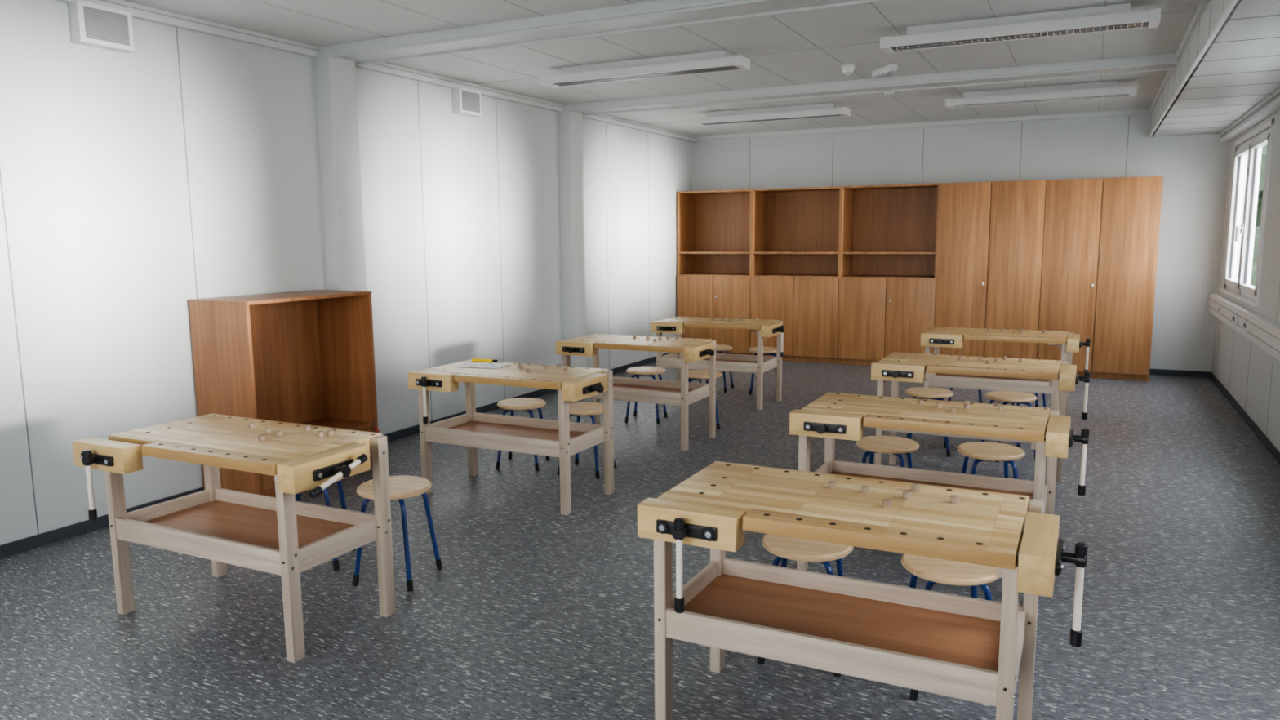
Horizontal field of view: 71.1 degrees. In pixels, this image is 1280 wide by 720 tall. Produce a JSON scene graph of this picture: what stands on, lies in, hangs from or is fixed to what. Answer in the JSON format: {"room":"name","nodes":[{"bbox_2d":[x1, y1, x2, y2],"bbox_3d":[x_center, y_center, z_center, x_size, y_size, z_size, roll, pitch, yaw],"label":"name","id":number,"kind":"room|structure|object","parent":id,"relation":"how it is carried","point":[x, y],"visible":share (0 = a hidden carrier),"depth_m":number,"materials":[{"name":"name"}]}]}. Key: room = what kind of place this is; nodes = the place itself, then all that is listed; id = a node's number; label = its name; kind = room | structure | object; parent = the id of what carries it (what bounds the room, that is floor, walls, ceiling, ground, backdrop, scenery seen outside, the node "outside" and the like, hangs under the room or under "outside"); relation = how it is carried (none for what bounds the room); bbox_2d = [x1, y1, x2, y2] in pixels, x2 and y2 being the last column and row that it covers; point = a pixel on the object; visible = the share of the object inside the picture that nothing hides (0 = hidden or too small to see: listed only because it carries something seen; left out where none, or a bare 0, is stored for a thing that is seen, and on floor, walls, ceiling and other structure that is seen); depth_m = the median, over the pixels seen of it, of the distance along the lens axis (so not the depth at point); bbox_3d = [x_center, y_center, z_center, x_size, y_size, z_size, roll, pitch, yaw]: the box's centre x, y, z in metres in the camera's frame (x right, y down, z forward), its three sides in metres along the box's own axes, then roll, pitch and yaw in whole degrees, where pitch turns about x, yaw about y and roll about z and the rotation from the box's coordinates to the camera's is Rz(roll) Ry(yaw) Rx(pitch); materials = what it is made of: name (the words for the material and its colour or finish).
{"room":"woodworking shop","nodes":[
{"label":"woodworking shop","id":0,"kind":"room"},
{"bbox_2d":[0,0,693,545],"bbox_3d":[-2.253,-0.743,6.539,0.151,2.900,13.360,3,9,26],"label":"wall","id":1,"kind":"structure","parent":0,"point":[183,166],"depth_m":5.63,"materials":[{"name":"paint"}]},
{"bbox_2d":[68,0,134,52],"bbox_3d":[-2.900,-1.797,4.838,0.088,0.210,0.300,3,9,26],"label":"air vent","id":2,"kind":"object","parent":1,"relation":"in","point":[91,24],"visible":1,"depth_m":4.79,"materials":[{"name":"white plastic"}]},
{"bbox_2d":[54,0,319,57],"bbox_3d":[-2.891,-1.933,4.876,0.055,0.070,2.950,3,9,26],"label":"trim","id":3,"kind":"structure","parent":1,"relation":"attached to","point":[140,11],"depth_m":5.39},
{"bbox_2d":[0,352,672,558],"bbox_3d":[-2.106,0.669,6.668,0.152,0.065,13.060,3,9,26],"label":"baseboard","id":4,"kind":"structure","parent":1,"relation":"attached to","point":[24,544],"depth_m":5.03,"materials":[{"name":"black plastic"}]},
{"bbox_2d":[355,62,562,111],"bbox_3d":[-1.463,-2.343,7.710,0.055,0.070,2.950,3,9,26],"label":"trim","id":5,"kind":"structure","parent":1,"relation":"attached to","point":[384,68],"depth_m":7.48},
{"bbox_2d":[452,86,481,116],"bbox_3d":[-1.476,-2.205,7.663,0.088,0.210,0.300,3,9,26],"label":"air vent","id":6,"kind":"object","parent":1,"relation":"in","point":[465,101],"visible":1,"depth_m":7.59,"materials":[{"name":"white plastic"}]},
{"bbox_2d":[582,114,696,142],"bbox_3d":[0.024,-2.769,10.659,0.055,0.070,3.210,3,9,26],"label":"trim","id":7,"kind":"structure","parent":1,"relation":"attached to","point":[601,117],"depth_m":10.56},
{"bbox_2d":[0,360,1279,719],"bbox_3d":[0.569,0.922,5.356,6.430,0.120,13.360,3,9,26],"label":"floor","id":8,"kind":"structure","parent":0,"point":[532,611],"depth_m":4.01,"materials":[{"name":"plastic"}]},
{"bbox_2d":[72,413,395,662],"bbox_3d":[-1.646,0.705,3.722,1.242,0.801,0.698,3,9,26],"label":"workbench","id":9,"kind":"object","parent":8,"relation":"on","point":[284,536],"visible":1,"depth_m":3.69,"materials":[{"name":"brown wood"}]},
{"bbox_2d":[188,289,380,497],"bbox_3d":[-2.259,0.195,5.841,0.537,1.235,1.022,3,9,26],"label":"bookcase","id":10,"kind":"object","parent":8,"relation":"on","point":[302,357],"visible":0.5,"depth_m":6.05,"materials":[{"name":"brown wood"}]},
{"bbox_2d":[274,478,355,571],"bbox_3d":[-1.619,0.781,4.452,0.340,0.452,0.340,-1,8,-2],"label":"stool","id":11,"kind":"object","parent":8,"relation":"on","point":[335,561],"visible":0.12,"depth_m":4.40,"materials":[{"name":"metal"}]},
{"bbox_2d":[313,54,366,290],"bbox_3d":[-2.126,-0.705,6.474,0.140,2.840,0.250,3,9,26],"label":"column","id":12,"kind":"structure","parent":8,"relation":"on","point":[335,87],"depth_m":6.33,"materials":[{"name":"white paint"}]},
{"bbox_2d":[352,475,442,591],"bbox_3d":[-1.150,0.808,4.230,0.340,0.452,0.340,2,8,15],"label":"stool","id":13,"kind":"object","parent":8,"relation":"on","point":[401,487],"visible":0.83,"depth_m":4.15,"materials":[{"name":"wood"}]},
{"bbox_2d":[407,360,613,515],"bbox_3d":[-0.747,0.448,5.507,1.240,0.801,0.648,3,9,26],"label":"workbench","id":14,"kind":"object","parent":8,"relation":"on","point":[562,438],"visible":0.98,"depth_m":5.45,"materials":[{"name":"brown wood"}]},
{"bbox_2d":[471,358,497,362],"bbox_3d":[-1.017,0.004,5.867,0.182,0.024,0.024,2,8,19],"label":"marker pen","id":15,"kind":"object","parent":14,"relation":"on","point":[479,360],"visible":1,"depth_m":5.86,"materials":[{"name":"yellow plastic"}]},
{"bbox_2d":[458,362,511,368],"bbox_3d":[-0.988,0.033,5.719,0.280,0.002,0.200,2,8,18],"label":"brochure","id":16,"kind":"object","parent":14,"relation":"on","point":[483,365],"visible":1,"depth_m":5.71,"materials":[{"name":"paper"}]},
{"bbox_2d":[495,397,550,471],"bbox_3d":[-0.825,0.516,6.294,0.340,0.452,0.340,1,8,9],"label":"stool","id":17,"kind":"object","parent":8,"relation":"on","point":[526,404],"visible":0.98,"depth_m":6.20,"materials":[{"name":"wood"}]},
{"bbox_2d":[557,110,586,367],"bbox_3d":[-0.698,-1.114,9.308,0.140,2.840,0.250,3,9,26],"label":"column","id":18,"kind":"structure","parent":8,"relation":"on","point":[570,123],"depth_m":9.20,"materials":[{"name":"white paint"}]},
{"bbox_2d":[557,402,616,478],"bbox_3d":[-0.364,0.539,6.099,0.340,0.452,0.340,3,9,21],"label":"stool","id":19,"kind":"object","parent":8,"relation":"on","point":[578,409],"visible":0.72,"depth_m":5.97,"materials":[{"name":"wood"}]},
{"bbox_2d":[555,333,715,450],"bbox_3d":[0.017,0.229,7.023,1.240,0.801,0.644,3,9,26],"label":"workbench","id":20,"kind":"object","parent":8,"relation":"on","point":[683,393],"visible":0.93,"depth_m":6.90,"materials":[{"name":"brown wood"}]},
{"bbox_2d":[624,366,667,424],"bbox_3d":[0.055,0.301,7.773,0.340,0.452,0.340,2,8,15],"label":"stool","id":21,"kind":"object","parent":8,"relation":"on","point":[637,371],"visible":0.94,"depth_m":7.69,"materials":[{"name":"wood"}]},
{"bbox_2d":[688,369,721,429],"bbox_3d":[0.515,0.331,7.534,0.340,0.452,0.340,0,8,4],"label":"stool","id":22,"kind":"object","parent":8,"relation":"on","point":[695,375],"visible":0.53,"depth_m":7.41,"materials":[{"name":"wood"}]},
{"bbox_2d":[698,344,733,392],"bbox_3d":[0.787,0.085,9.270,0.340,0.452,0.340,3,9,21],"label":"stool","id":23,"kind":"object","parent":8,"relation":"on","point":[719,348],"visible":0.44,"depth_m":9.17,"materials":[{"name":"wood"}]},
{"bbox_2d":[650,316,784,409],"bbox_3d":[0.781,0.010,8.537,1.242,0.801,0.644,3,9,26],"label":"workbench","id":24,"kind":"object","parent":8,"relation":"on","point":[758,363],"visible":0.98,"depth_m":8.41,"materials":[{"name":"brown wood"}]},
{"bbox_2d":[748,346,776,395],"bbox_3d":[1.265,0.110,9.066,0.340,0.452,0.340,1,8,9],"label":"stool","id":25,"kind":"object","parent":8,"relation":"on","point":[767,350],"visible":0.6,"depth_m":8.97,"materials":[{"name":"wood"}]},
{"bbox_2d":[757,533,853,676],"bbox_3d":[0.635,0.905,3.424,0.340,0.452,0.340,3,9,21],"label":"stool","id":26,"kind":"object","parent":8,"relation":"on","point":[785,548],"visible":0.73,"depth_m":3.31,"materials":[{"name":"wood"}]},
{"bbox_2d":[637,461,1088,719],"bbox_3d":[0.669,0.818,2.769,1.242,0.801,0.648,3,9,26],"label":"workbench","id":27,"kind":"object","parent":8,"relation":"on","point":[966,648],"visible":1,"depth_m":2.73,"materials":[{"name":"brown wood"}]},
{"bbox_2d":[855,435,919,468],"bbox_3d":[1.372,0.678,4.996,0.340,0.452,0.340,3,9,26],"label":"stool","id":28,"kind":"object","parent":8,"relation":"on","point":[895,446],"visible":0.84,"depth_m":4.92,"materials":[{"name":"wood"}]},
{"bbox_2d":[676,176,1163,382],"bbox_3d":[3.061,-1.013,10.836,5.496,2.150,0.606,3,9,26],"label":"storage cabinet","id":29,"kind":"object","parent":8,"relation":"on","point":[852,275],"visible":0.89,"depth_m":10.52,"materials":[{"name":"brown wood"}]},
{"bbox_2d":[905,386,953,457],"bbox_3d":[2.117,0.449,6.585,0.340,0.452,0.340,2,8,15],"label":"stool","id":30,"kind":"object","parent":8,"relation":"on","point":[922,393],"visible":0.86,"depth_m":6.49,"materials":[{"name":"wood"}]},
{"bbox_2d":[789,392,1088,605],"bbox_3d":[1.371,0.617,4.161,1.242,0.801,0.644,3,9,26],"label":"workbench","id":31,"kind":"object","parent":8,"relation":"on","point":[831,416],"visible":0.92,"depth_m":4.12,"materials":[{"name":"brown wood"}]},
{"bbox_2d":[901,553,999,701],"bbox_3d":[1.101,0.933,3.193,0.340,0.452,0.340,0,8,6],"label":"stool","id":32,"kind":"object","parent":8,"relation":"on","point":[933,570],"visible":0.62,"depth_m":3.08,"materials":[{"name":"wood"}]},
{"bbox_2d":[947,387,982,403],"bbox_3d":[2.957,0.224,8.140,0.340,0.452,0.340,3,9,21],"label":"stool","id":33,"kind":"object","parent":8,"relation":"on","point":[950,388],"visible":0.02,"depth_m":7.99,"materials":[{"name":"metal"}]},
{"bbox_2d":[871,352,1089,482],"bbox_3d":[2.143,0.396,5.693,1.242,0.801,0.644,3,9,26],"label":"workbench","id":34,"kind":"object","parent":8,"relation":"on","point":[895,367],"visible":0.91,"depth_m":5.58,"materials":[{"name":"brown wood"}]},
{"bbox_2d":[956,441,1025,540],"bbox_3d":[1.877,0.698,4.823,0.340,0.452,0.340,1,8,9],"label":"stool","id":35,"kind":"object","parent":8,"relation":"on","point":[980,451],"visible":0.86,"depth_m":4.74,"materials":[{"name":"wood"}]},
{"bbox_2d":[920,326,1090,416],"bbox_3d":[2.973,0.158,7.340,1.242,0.801,0.644,3,9,26],"label":"workbench","id":36,"kind":"object","parent":8,"relation":"on","point":[936,337],"visible":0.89,"depth_m":7.22,"materials":[{"name":"brown wood"}]},
{"bbox_2d":[981,391,1036,462],"bbox_3d":[2.636,0.471,6.395,0.340,0.452,0.340,-1,8,-2],"label":"stool","id":37,"kind":"object","parent":8,"relation":"on","point":[1006,397],"visible":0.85,"depth_m":6.30,"materials":[{"name":"wood"}]},
{"bbox_2d":[1005,393,1045,407],"bbox_3d":[3.413,0.248,7.936,0.340,0.452,0.340,1,8,9],"label":"stool","id":38,"kind":"object","parent":8,"relation":"on","point":[1036,394],"visible":0.02,"depth_m":7.84,"materials":[{"name":"metal"}]},
{"bbox_2d":[123,0,1201,136],"bbox_3d":[0.542,-2.069,4.938,6.430,0.120,13.360,3,9,26],"label":"ceiling","id":39,"kind":"structure","parent":0,"point":[860,24],"depth_m":6.37,"materials":[{"name":"white plastic"}]},
{"bbox_2d":[318,0,892,65],"bbox_3d":[0.241,-1.998,5.151,5.410,0.075,0.350,3,9,26],"label":"ceiling beam","id":40,"kind":"structure","parent":39,"relation":"attached to","point":[658,14],"depth_m":5.41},
{"bbox_2d":[540,50,750,88],"bbox_3d":[0.007,-2.191,6.742,1.666,0.129,0.196,3,9,26],"label":"ceiling lamp","id":41,"kind":"object","parent":39,"relation":"attached to","point":[711,61],"visible":1,"depth_m":6.67,"materials":[{"name":"white plastic"}]},
{"bbox_2d":[254,0,1196,133],"bbox_3d":[0.207,-2.030,5.112,5.380,0.003,13.060,3,9,26],"label":"panel seams","id":42,"kind":"object","parent":39,"relation":"attached to","point":[255,0],"visible":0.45,"depth_m":6.46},
{"bbox_2d":[692,102,850,126],"bbox_3d":[1.351,-2.573,9.386,1.666,0.129,0.196,3,9,26],"label":"ceiling lamp","id":43,"kind":"object","parent":39,"relation":"attached to","point":[818,110],"visible":1,"depth_m":9.32,"materials":[{"name":"white plastic"}]},
{"bbox_2d":[840,64,855,75],"bbox_3d":[1.632,-2.275,7.035,0.110,0.073,0.110,3,9,26],"label":"smoke detector","id":44,"kind":"object","parent":39,"relation":"attached to","point":[847,69],"visible":1,"depth_m":7.00,"materials":[{"name":"white plastic"}]},
{"bbox_2d":[561,53,1178,115],"bbox_3d":[1.670,-2.407,7.985,5.410,0.075,0.350,3,9,26],"label":"ceiling beam","id":45,"kind":"structure","parent":39,"relation":"attached to","point":[1159,62],"depth_m":7.65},
{"bbox_2d":[871,64,897,77],"bbox_3d":[1.950,-2.296,7.154,0.060,0.070,0.320,-2,8,-12],"label":"emergency light","id":46,"kind":"object","parent":39,"relation":"attached to","point":[887,70],"visible":1,"depth_m":7.09,"materials":[{"name":"white plastic"}]},
{"bbox_2d":[884,91,894,96],"bbox_3d":[2.266,-2.438,8.159,0.110,0.073,0.110,3,9,26],"label":"smoke detector","id":47,"kind":"object","parent":39,"relation":"attached to","point":[886,94],"visible":0.55,"depth_m":8.13,"materials":[{"name":"white plastic"}]},
{"bbox_2d":[880,3,1160,53],"bbox_3d":[2.285,-2.037,5.493,1.566,0.129,0.196,3,9,26],"label":"ceiling lamp","id":48,"kind":"object","parent":39,"relation":"attached to","point":[1117,17],"visible":1,"depth_m":5.43,"materials":[{"name":"white plastic"}]},
{"bbox_2d":[945,80,1137,108],"bbox_3d":[3.628,-2.425,8.181,1.586,0.129,0.196,3,9,26],"label":"ceiling lamp","id":49,"kind":"object","parent":39,"relation":"attached to","point":[1103,89],"visible":1,"depth_m":8.12,"materials":[{"name":"white plastic"}]},
{"bbox_2d":[1148,0,1279,142],"bbox_3d":[2.947,-1.672,3.783,0.760,0.390,13.060,3,9,26],"label":"ceiling bulkhead","id":50,"kind":"object","parent":39,"relation":"attached to","point":[1225,80],"depth_m":6.02,"materials":[{"name":"white paint"}]},
{"bbox_2d":[693,113,1230,371],"bbox_3d":[3.504,-1.419,10.996,6.130,2.900,0.151,3,9,26],"label":"wall","id":51,"kind":"structure","parent":0,"point":[1193,168],"depth_m":10.13,"materials":[{"name":"paint"}]},
{"bbox_2d":[694,108,1151,140],"bbox_3d":[3.134,-2.836,10.866,5.430,0.050,0.050,3,9,26],"label":"trim","id":52,"kind":"structure","parent":51,"relation":"attached to","point":[1140,111],"depth_m":10.66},
{"bbox_2d":[1149,368,1211,377],"bbox_3d":[3.481,-0.004,11.121,6.130,0.065,0.012,3,9,26],"label":"baseboard","id":53,"kind":"structure","parent":51,"relation":"attached to","point":[1152,371],"depth_m":9.89,"materials":[{"name":"black plastic"}]},
{"bbox_2d":[1211,110,1279,452],"bbox_3d":[3.365,-0.404,3.756,0.151,2.900,13.360,3,9,26],"label":"wall","id":54,"kind":"structure","parent":0,"point":[1249,373],"depth_m":7.19,"materials":[{"name":"paint"}]},
{"bbox_2d":[1208,293,1279,360],"bbox_3d":[3.263,0.213,3.896,0.089,0.200,13.020,3,9,26],"label":"duct","id":55,"kind":"object","parent":54,"relation":"attached to","point":[1261,331],"visible":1,"depth_m":7.26,"materials":[{"name":"white plastic"}]},
{"bbox_2d":[1209,372,1279,464],"bbox_3d":[3.305,0.995,3.988,0.012,0.065,13.060,3,9,26],"label":"baseboard","id":56,"kind":"structure","parent":54,"relation":"attached to","point":[1261,436],"depth_m":7.36,"materials":[{"name":"black plastic"}]},
{"bbox_2d":[1220,118,1274,306],"bbox_3d":[5.531,-1.314,8.172,0.138,1.500,2.150,3,9,26],"label":"window","id":57,"kind":"structure","parent":54,"relation":"in","point":[1241,289],"depth_m":8.14,"materials":[{"name":"white plastic"}]},
{"label":"outside","id":58,"kind":"structure","parent":0,"visible":0},
{"bbox_3d":[-1.337,-0.176,17.585,42.000,0.100,90.000,3,9,26],"label":"ground","id":59,"kind":"structure","parent":58,"visible":0},
{"bbox_2d":[1250,144,1266,285],"bbox_3d":[10.218,-2.100,15.547,3.702,4.070,4.273,-7,10,-37],"label":"tree","id":60,"kind":"object","parent":59,"relation":"on","point":[1264,148],"visible":0.02,"depth_m":14.27,"materials":[{"name":"green plant"}]}
]}

